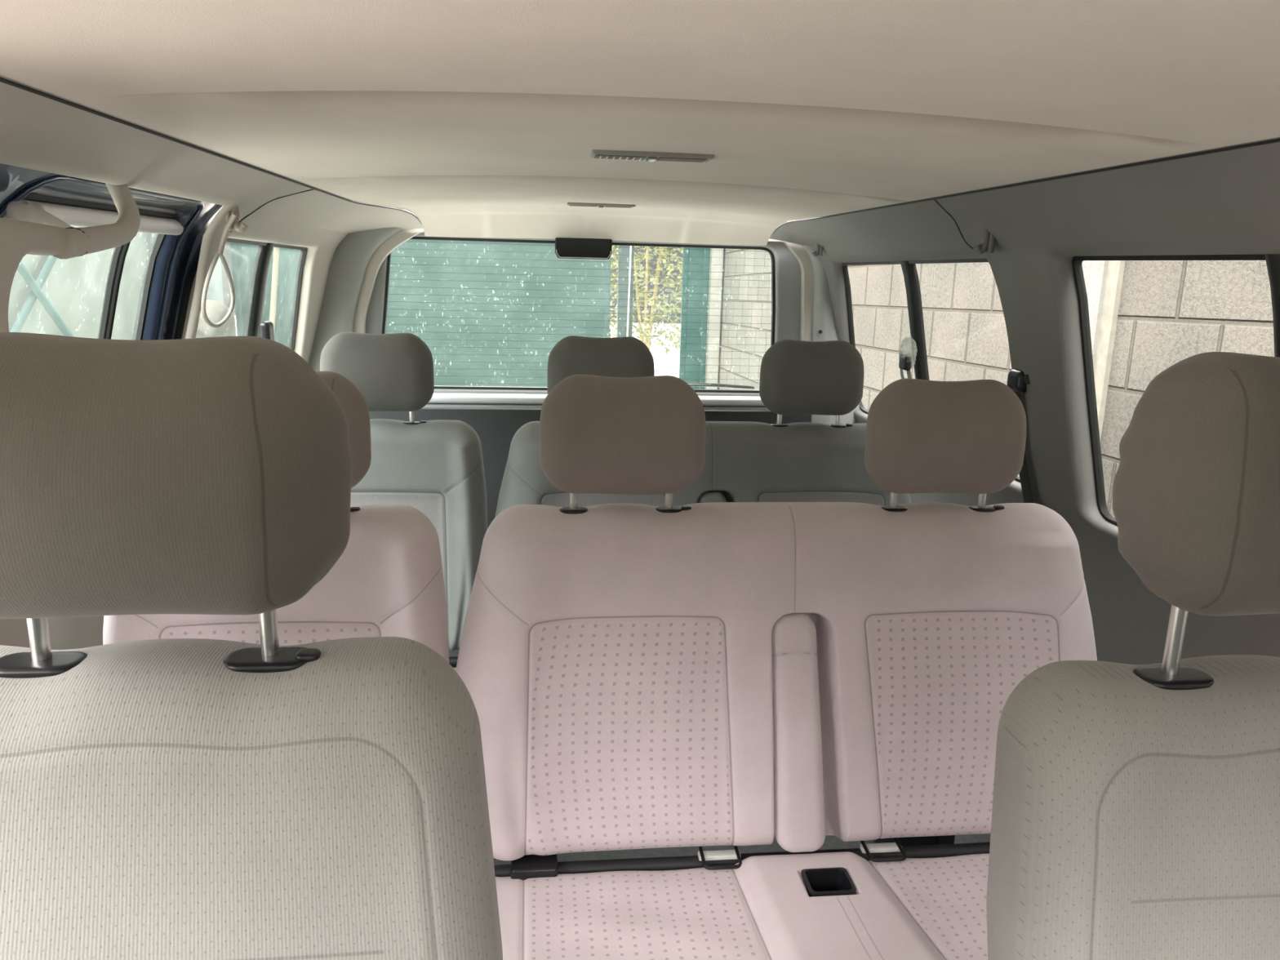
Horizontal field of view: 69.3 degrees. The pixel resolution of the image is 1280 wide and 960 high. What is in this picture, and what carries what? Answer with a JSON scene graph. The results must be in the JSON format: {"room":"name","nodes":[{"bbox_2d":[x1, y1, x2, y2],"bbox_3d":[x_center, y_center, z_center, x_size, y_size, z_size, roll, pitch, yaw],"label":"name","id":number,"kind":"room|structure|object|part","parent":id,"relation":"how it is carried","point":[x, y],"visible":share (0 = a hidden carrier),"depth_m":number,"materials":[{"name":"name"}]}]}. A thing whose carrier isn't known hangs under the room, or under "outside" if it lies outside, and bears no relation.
{"room":"vehicle interior","nodes":[
{"label":"vehicle interior","id":0,"kind":"room"},
{"bbox_2d":[0,75,354,363],"bbox_3d":[-0.742,0.351,1.059,0.326,1.488,3.855,0,13,-6],"label":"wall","id":1,"kind":"structure","parent":0,"point":[37,132],"depth_m":1.35,"materials":[{"name":"beige plastic"}]},
{"bbox_2d":[0,217,66,648],"bbox_3d":[-0.630,0.269,0.958,0.050,1.059,0.311,0,13,-6],"label":"trim","id":2,"kind":"structure","parent":1,"relation":"attached to","point":[18,238],"depth_m":0.89,"materials":[{"name":"beige plastic"}]},
{"bbox_2d":[6,200,71,228],"bbox_3d":[-0.725,-0.317,1.126,0.029,0.040,0.116,1,13,0],"label":"anchor","id":3,"kind":"object","parent":1,"relation":"attached to","point":[20,210],"visible":0.73,"depth_m":1.09,"materials":[{"name":"beige plastic"}]},
{"bbox_2d":[52,183,140,258],"bbox_3d":[-0.652,-0.325,1.119,0.045,0.114,0.321,-3,13,-18],"label":"handle","id":4,"kind":"object","parent":1,"relation":"attached to","point":[80,242],"visible":0.9,"depth_m":1.11,"materials":[{"name":"beige plastic"}]},
{"bbox_2d":[0,163,222,649],"bbox_3d":[-0.827,0.229,1.447,0.307,1.410,1.020,0,13,-6],"label":"door","id":5,"kind":"structure","parent":1,"relation":"in","point":[180,224],"depth_m":1.55,"materials":[{"name":"blue paint"}]},
{"bbox_3d":[-0.961,0.480,1.475,0.032,0.700,0.870,0,13,-6],"label":"panel","id":6,"kind":"part","parent":5,"relation":"part of","materials":[{"name":"beige plastic"}]},
{"bbox_3d":[-0.800,-0.392,1.393,0.024,0.028,0.547,0,13,-6],"label":"window rail","id":7,"kind":"part","parent":5,"relation":"part of","materials":[{"name":"beige plastic"}]},
{"bbox_2d":[225,205,247,232],"bbox_3d":[-0.739,-0.484,1.695,0.035,0.060,0.024,0,13,-6],"label":"coat hook","id":8,"kind":"object","parent":1,"relation":"attached to","point":[238,227],"visible":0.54,"depth_m":1.69,"materials":[{"name":"plastic"}]},
{"bbox_2d":[200,209,238,327],"bbox_3d":[-0.809,-0.400,1.773,0.071,0.219,0.235,-5,14,-27],"label":"strap loop","id":9,"kind":"object","parent":8,"relation":"hanging from","point":[234,215],"visible":1,"depth_m":1.72,"materials":[{"name":"plastic"}]},
{"bbox_3d":[-0.751,-0.482,1.694,0.010,0.052,0.024,0,13,-6],"label":"hook plate","id":10,"kind":"part","parent":8,"relation":"part of","materials":[{"name":"plastic"}]},
{"bbox_2d":[176,237,307,351],"bbox_3d":[-0.952,-0.338,2.273,0.162,0.489,0.998,0,13,-6],"label":"window","id":11,"kind":"structure","parent":1,"relation":"in","point":[259,278],"depth_m":2.21,"materials":[{"name":"rubber"}]},
{"bbox_2d":[259,320,274,341],"bbox_3d":[-0.923,-0.250,2.254,0.068,0.270,0.060,0,13,-6],"label":"guide","id":12,"kind":"object","parent":11,"relation":"attached to","point":[266,331],"visible":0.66,"depth_m":2.21,"materials":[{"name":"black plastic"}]},
{"bbox_2d":[308,209,859,667],"bbox_3d":[-0.185,-0.086,3.020,1.900,1.496,0.080,0,13,-6],"label":"wall","id":13,"kind":"structure","parent":0,"point":[351,259],"depth_m":2.81,"materials":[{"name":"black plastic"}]},
{"bbox_2d":[353,228,813,341],"bbox_3d":[-0.158,-0.429,2.975,1.473,0.746,0.040,0,13,-6],"label":"door frame","id":14,"kind":"structure","parent":13,"relation":"attached to","point":[389,245],"depth_m":2.87,"materials":[{"name":"beige plastic"}]},
{"bbox_2d":[365,220,829,528],"bbox_3d":[-0.162,-0.164,3.004,1.573,1.376,0.152,0,13,-6],"label":"door","id":15,"kind":"structure","parent":13,"relation":"in","point":[495,413],"depth_m":2.95,"materials":[{"name":"metal"}]},
{"bbox_2d":[555,237,612,259],"bbox_3d":[-0.177,-0.724,2.892,0.176,0.066,0.054,0,13,-6],"label":"brake light","id":16,"kind":"object","parent":15,"relation":"attached to","point":[565,247],"visible":0.97,"depth_m":2.87,"materials":[{"name":"black plastic"}]},
{"bbox_3d":[-0.191,-0.259,2.980,1.320,0.024,0.084,0,13,-6],"label":"sill","id":17,"kind":"part","parent":15,"relation":"part of","materials":[{"name":"plastic"}]},
{"bbox_3d":[-0.157,-0.426,2.961,1.573,0.846,0.118,0,13,-6],"label":"trim","id":18,"kind":"part","parent":15,"relation":"part of","materials":[{"name":"grey plastic"}]},
{"bbox_2d":[685,382,754,389],"bbox_3d":[0.213,-0.319,3.107,0.350,0.024,0.011,0,13,-6],"label":"rear wiper","id":19,"kind":"object","parent":15,"relation":"attached to","point":[691,384],"visible":0.64,"depth_m":3.11,"materials":[{"name":"black plastic"}]},
{"bbox_2d":[0,0,1279,246],"bbox_3d":[0.017,-0.410,1.205,1.414,0.104,3.415,0,13,-6],"label":"ceiling","id":20,"kind":"structure","parent":0,"point":[470,118],"depth_m":0.89,"materials":[{"name":"beige fabric"}]},
{"bbox_2d":[567,202,635,208],"bbox_3d":[-0.107,-0.760,2.559,0.187,0.014,0.044,0,13,-6],"label":"air vent","id":21,"kind":"object","parent":20,"relation":"in","point":[572,204],"visible":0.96,"depth_m":2.54,"materials":[{"name":"grey plastic"}]},
{"bbox_2d":[590,149,714,162],"bbox_3d":[0.018,-0.497,1.420,0.186,0.014,0.056,0,13,-6],"label":"recessed light","id":22,"kind":"object","parent":20,"relation":"in","point":[596,153],"visible":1,"depth_m":1.40,"materials":[{"name":"grey plastic"}]},
{"bbox_2d":[646,156,657,161],"bbox_3d":[0.018,-0.493,1.421,0.013,0.006,0.039,0,13,-6],"label":"switch","id":23,"kind":"object","parent":22,"relation":"attached to","point":[648,158],"depth_m":1.41,"materials":[{"name":"grey"}]},
{"bbox_2d":[493,834,977,864],"bbox_3d":[0.003,1.052,1.327,1.900,0.001,3.900,0,13,-6],"label":"floor","id":24,"kind":"structure","parent":0,"point":[831,842],"depth_m":2.16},
{"bbox_2d":[0,332,502,959],"bbox_3d":[-0.299,0.598,0.410,0.470,1.267,0.717,0,13,-6],"label":"seat","id":25,"kind":"object","parent":24,"relation":"on","point":[166,798],"visible":1,"depth_m":0.56,"materials":[{"name":"beige fabric"}]},
{"bbox_3d":[-0.393,0.100,0.606,0.011,0.116,0.012,0,13,-6],"label":"headrest post","id":26,"kind":"part","parent":25,"relation":"part of","materials":[{"name":"silver metal"}]},
{"bbox_3d":[-0.320,0.447,0.603,0.456,0.644,0.271,0,13,-6],"label":"backrest","id":27,"kind":"part","parent":25,"relation":"part of","materials":[{"name":"beige fabric"}]},
{"bbox_3d":[-0.249,0.100,0.622,0.011,0.116,0.012,0,13,-6],"label":"headrest post","id":28,"kind":"part","parent":25,"relation":"part of","materials":[{"name":"silver metal"}]},
{"bbox_2d":[102,371,448,662],"bbox_3d":[-0.505,0.477,1.153,0.484,1.162,0.679,0,13,-6],"label":"seat","id":29,"kind":"object","parent":24,"relation":"on","point":[388,580],"visible":0.18,"depth_m":1.32,"materials":[{"name":"pink fabric"}]},
{"bbox_3d":[-0.528,0.305,1.366,0.484,0.527,0.184,0,13,-6],"label":"backrest","id":30,"kind":"part","parent":29,"relation":"part of","materials":[{"name":"fabric"}]},
{"bbox_2d":[320,331,487,670],"bbox_3d":[-0.572,0.302,1.915,0.484,1.162,0.679,0,13,-6],"label":"seat","id":31,"kind":"object","parent":24,"relation":"on","point":[435,468],"visible":0.27,"depth_m":2.08,"materials":[{"name":"grey fabric"}]},
{"bbox_3d":[-0.522,-0.144,2.118,0.011,0.102,0.012,0,13,-6],"label":"headrest post","id":32,"kind":"part","parent":31,"relation":"part of","materials":[{"name":"silver metal"}]},
{"bbox_3d":[-0.596,0.129,2.128,0.484,0.527,0.184,0,13,-6],"label":"backrest","id":33,"kind":"part","parent":31,"relation":"part of","materials":[{"name":"grey fabric"}]},
{"bbox_2d":[494,335,955,846],"bbox_3d":[0.186,0.302,2.000,1.028,1.162,0.679,0,13,-6],"label":"seat","id":34,"kind":"object","parent":24,"relation":"on","point":[745,461],"visible":0.27,"depth_m":2.15,"materials":[{"name":"grey fabric"}]},
{"bbox_3d":[0.163,0.129,2.211,1.028,0.527,0.187,0,13,-6],"label":"backrest","id":35,"kind":"part","parent":34,"relation":"part of","materials":[{"name":"grey fabric"}]},
{"bbox_3d":[0.176,0.210,2.203,0.094,0.370,0.120,0,13,-6],"label":"armrest","id":36,"kind":"part","parent":34,"relation":"part of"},
{"bbox_3d":[0.333,-0.144,2.213,0.011,0.102,0.012,0,13,-6],"label":"headrest post","id":37,"kind":"part","parent":34,"relation":"part of","materials":[{"name":"silver metal"}]},
{"bbox_3d":[0.477,-0.144,2.229,0.011,0.102,0.012,0,13,-6],"label":"headrest post","id":38,"kind":"part","parent":34,"relation":"part of","materials":[{"name":"silver metal"}]},
{"bbox_3d":[0.592,0.751,2.056,0.040,0.280,0.380,0,13,-6],"label":"leg","id":39,"kind":"part","parent":34,"relation":"part of","materials":[{"name":"black metal"}]},
{"bbox_2d":[455,373,1097,959],"bbox_3d":[0.251,0.477,1.237,1.028,1.162,0.679,0,13,-6],"label":"seat","id":40,"kind":"object","parent":24,"relation":"on","point":[797,674],"visible":0.91,"depth_m":1.39,"materials":[{"name":"pink fabric"}]},
{"bbox_3d":[-0.100,0.031,1.395,0.011,0.102,0.012,0,13,-6],"label":"headrest post","id":41,"kind":"part","parent":40,"relation":"part of","materials":[{"name":"silver metal"}]},
{"bbox_3d":[0.044,0.031,1.411,0.011,0.102,0.012,0,13,-6],"label":"headrest post","id":42,"kind":"part","parent":40,"relation":"part of","materials":[{"name":"silver metal"}]},
{"bbox_3d":[0.124,0.586,1.447,0.066,0.008,0.016,0,13,-6],"label":"anchor plate","id":43,"kind":"part","parent":40,"relation":"part of","materials":[{"name":"silver metal"}]},
{"bbox_2d":[495,851,989,959],"bbox_3d":[0.254,0.702,1.209,1.000,0.170,0.524,0,13,-6],"label":"seat cushion","id":44,"kind":"object","parent":40,"relation":"on","point":[707,905],"depth_m":1.33,"materials":[{"name":"fabric"}]},
{"bbox_3d":[0.227,0.305,1.448,1.028,0.527,0.187,0,13,-6],"label":"backrest","id":45,"kind":"part","parent":40,"relation":"part of","materials":[{"name":"fabric"}]},
{"bbox_3d":[0.241,0.386,1.440,0.094,0.370,0.120,0,13,-6],"label":"armrest","id":46,"kind":"part","parent":40,"relation":"part of","materials":[{"name":"fabric"}]},
{"bbox_3d":[0.384,0.586,1.476,0.066,0.008,0.016,0,13,-6],"label":"anchor plate","id":47,"kind":"part","parent":40,"relation":"part of","materials":[{"name":"silver metal"}]},
{"bbox_3d":[0.398,0.031,1.450,0.011,0.102,0.012,0,13,-6],"label":"headrest post","id":48,"kind":"part","parent":40,"relation":"part of","materials":[{"name":"silver metal"}]},
{"bbox_3d":[0.542,0.031,1.466,0.011,0.102,0.012,0,13,-6],"label":"headrest post","id":49,"kind":"part","parent":40,"relation":"part of","materials":[{"name":"silver metal"}]},
{"bbox_2d":[986,351,1279,959],"bbox_3d":[0.499,0.598,0.499,0.470,1.268,0.717,0,13,-6],"label":"seat","id":50,"kind":"object","parent":24,"relation":"on","point":[1135,811],"visible":1,"depth_m":0.64,"materials":[{"name":"beige fabric"}]},
{"bbox_3d":[0.477,0.461,0.700,0.424,0.614,0.262,0,13,-6],"label":"backrest","id":51,"kind":"part","parent":50,"relation":"part of","materials":[{"name":"beige fabric"}]},
{"bbox_3d":[0.404,0.118,0.699,0.011,0.140,0.012,0,13,-6],"label":"headrest post","id":52,"kind":"part","parent":50,"relation":"part of","materials":[{"name":"silver metal"}]},
{"bbox_2d":[781,137,1279,842],"bbox_3d":[0.784,0.348,1.241,0.319,1.488,3.880,0,13,-6],"label":"panel","id":53,"kind":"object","parent":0,"point":[1224,202],"depth_m":1.67,"materials":[{"name":"grey plastic"}]},
{"bbox_2d":[811,243,822,256],"bbox_3d":[0.540,-0.708,2.818,0.032,0.054,0.022,0,13,-6],"label":"coat hook","id":54,"kind":"object","parent":53,"relation":"attached to","point":[819,251],"visible":0.69,"depth_m":2.81,"materials":[{"name":"grey plastic"}]},
{"bbox_3d":[0.551,-0.706,2.820,0.009,0.047,0.022,0,13,-6],"label":"hook plate","id":55,"kind":"part","parent":54,"relation":"part of","materials":[{"name":"grey plastic"}]},
{"bbox_2d":[841,258,1020,482],"bbox_3d":[0.731,-0.337,2.461,0.160,0.487,1.162,0,13,-6],"label":"window","id":56,"kind":"structure","parent":53,"relation":"in","point":[909,271],"depth_m":2.40,"materials":[{"name":"rubber"}]},
{"bbox_2d":[898,337,916,378],"bbox_3d":[0.702,-0.251,2.411,0.066,0.245,0.077,0,13,-6],"label":"guide","id":57,"kind":"object","parent":56,"relation":"attached to","point":[905,359],"visible":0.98,"depth_m":2.38,"materials":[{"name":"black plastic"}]},
{"bbox_2d":[973,227,995,254],"bbox_3d":[0.656,-0.463,1.768,0.037,0.063,0.025,0,13,-6],"label":"coat hook","id":58,"kind":"object","parent":53,"relation":"attached to","point":[988,239],"visible":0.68,"depth_m":1.76,"materials":[{"name":"grey plastic"}]},
{"bbox_3d":[0.669,-0.462,1.769,0.010,0.055,0.025,0,13,-6],"label":"hook plate","id":59,"kind":"part","parent":58,"relation":"part of","materials":[{"name":"grey plastic"}]},
{"bbox_2d":[1006,368,1033,502],"bbox_3d":[0.781,0.083,1.921,0.141,0.626,0.070,-8,16,-37],"label":"guide","id":60,"kind":"object","parent":53,"relation":"attached to","point":[1017,381],"visible":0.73,"depth_m":1.85,"materials":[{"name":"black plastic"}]},
{"bbox_3d":[0.756,-0.196,1.801,0.020,0.022,0.016,6,14,20],"label":"knob","id":61,"kind":"part","parent":60,"relation":"part of","materials":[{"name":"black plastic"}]},
{"bbox_2d":[1071,253,1279,525],"bbox_3d":[0.852,-0.087,1.378,0.161,0.488,0.673,0,13,-6],"label":"window","id":62,"kind":"structure","parent":53,"relation":"in","point":[1273,260],"depth_m":1.63,"materials":[{"name":"rubber"}]},
{"label":"outside","id":63,"kind":"structure","parent":0,"visible":0},
{"bbox_2d":[234,315,680,377],"bbox_3d":[-0.045,1.774,0.405,120.000,3.180,120.000,0,13,-6],"label":"ground","id":64,"kind":"structure","parent":63,"point":[671,359],"depth_m":29.57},
{"bbox_2d":[8,226,156,339],"bbox_3d":[-3.046,-0.281,4.190,0.092,2.450,4.800,0,13,-6],"label":"window","id":65,"kind":"structure","parent":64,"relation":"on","point":[50,295],"depth_m":5.21,"materials":[{"name":"clear glass"}]},
{"bbox_2d":[205,256,223,304],"bbox_3d":[-3.395,-0.935,7.185,0.060,2.500,1.270,0,13,-6],"label":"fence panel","id":66,"kind":"object","parent":64,"relation":"on","point":[215,291],"visible":0.02,"depth_m":7.53,"materials":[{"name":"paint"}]},
{"bbox_2d":[195,299,235,337],"bbox_3d":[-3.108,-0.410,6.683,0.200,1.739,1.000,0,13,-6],"label":"sack","id":67,"kind":"object","parent":64,"relation":"on","point":[215,311],"visible":0.12,"depth_m":6.57,"materials":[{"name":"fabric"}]},
{"bbox_2d":[269,247,279,330],"bbox_3d":[-2.645,-0.695,6.591,0.024,2.317,1.159,0,13,-6],"label":"leaning pole","id":68,"kind":"object","parent":64,"relation":"on","point":[276,250],"visible":0.19,"depth_m":6.71,"materials":[{"name":"white"}]},
{"bbox_2d":[230,200,611,386],"bbox_3d":[-1.786,-1.255,7.782,3.070,2.962,0.040,0,13,-6],"label":"fence","id":69,"kind":"object","parent":64,"relation":"on","point":[437,329],"visible":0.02,"depth_m":7.77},
{"bbox_2d":[609,252,617,333],"bbox_3d":[-2.117,-6.802,28.105,3.563,5.952,3.429,0,13,-6],"label":"shrub","id":70,"kind":"object","parent":64,"relation":"on","point":[616,260],"visible":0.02,"depth_m":28.32,"materials":[{"name":"green plant"}]},
{"bbox_2d":[616,245,634,337],"bbox_3d":[-0.138,-1.201,8.111,0.130,2.800,0.118,0,13,-6],"label":"gate post","id":71,"kind":"object","parent":64,"relation":"on","point":[624,328],"visible":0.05,"depth_m":7.97,"materials":[{"name":"grey paint"}]},
{"bbox_2d":[609,245,683,355],"bbox_3d":[0.153,-5.228,21.520,2.754,5.550,2.837,0,13,-6],"label":"foliage","id":72,"kind":"object","parent":64,"relation":"on","point":[646,340],"visible":0.27,"depth_m":21.45,"materials":[{"name":"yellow plant"}]},
{"bbox_3d":[-0.114,-4.608,21.406,0.838,4.380,0.092,-10,17,-42],"label":"stem","id":73,"kind":"part","parent":72,"relation":"part of","materials":[{"name":"brown plant"}]},
{"bbox_3d":[0.167,-4.575,21.293,0.090,4.380,0.838,1,13,-2],"label":"stem","id":74,"kind":"part","parent":72,"relation":"part of","materials":[{"name":"brown plant"}]},
{"bbox_3d":[0.404,-4.590,21.384,0.100,4.379,0.833,-10,17,-41],"label":"stem","id":75,"kind":"part","parent":72,"relation":"part of","materials":[{"name":"brown plant"}]},
{"bbox_3d":[0.442,-4.703,21.884,0.838,4.380,0.090,-9,17,-39],"label":"stem","id":76,"kind":"part","parent":72,"relation":"part of","materials":[{"name":"brown plant"}]},
{"bbox_2d":[704,248,724,389],"bbox_3d":[0.635,-1.189,8.127,0.110,2.800,0.120,0,13,-6],"label":"post","id":77,"kind":"object","parent":64,"relation":"on","point":[714,307],"visible":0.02,"depth_m":8.02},
{"bbox_2d":[678,247,710,389],"bbox_3d":[0.464,-1.231,8.038,0.230,2.912,0.040,0,13,-6],"label":"gate leaf","id":78,"kind":"object","parent":77,"relation":"attached to","point":[691,317],"visible":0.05,"depth_m":7.98,"materials":[{"name":"teal paint"}]},
{"bbox_2d":[717,216,1274,518],"bbox_3d":[1.314,-0.239,3.472,0.180,3.158,9.750,0,13,-6],"label":"wall","id":79,"kind":"structure","parent":64,"relation":"on","point":[1171,312],"depth_m":3.30,"materials":[{"name":"concrete"}]},
{"bbox_2d":[1017,260,1125,476],"bbox_3d":[1.329,-0.106,2.862,0.125,2.891,0.415,0,13,-6],"label":"concrete column","id":80,"kind":"structure","parent":79,"relation":"attached to","point":[1103,279],"depth_m":2.61,"materials":[{"name":"beige concrete"}]}
]}

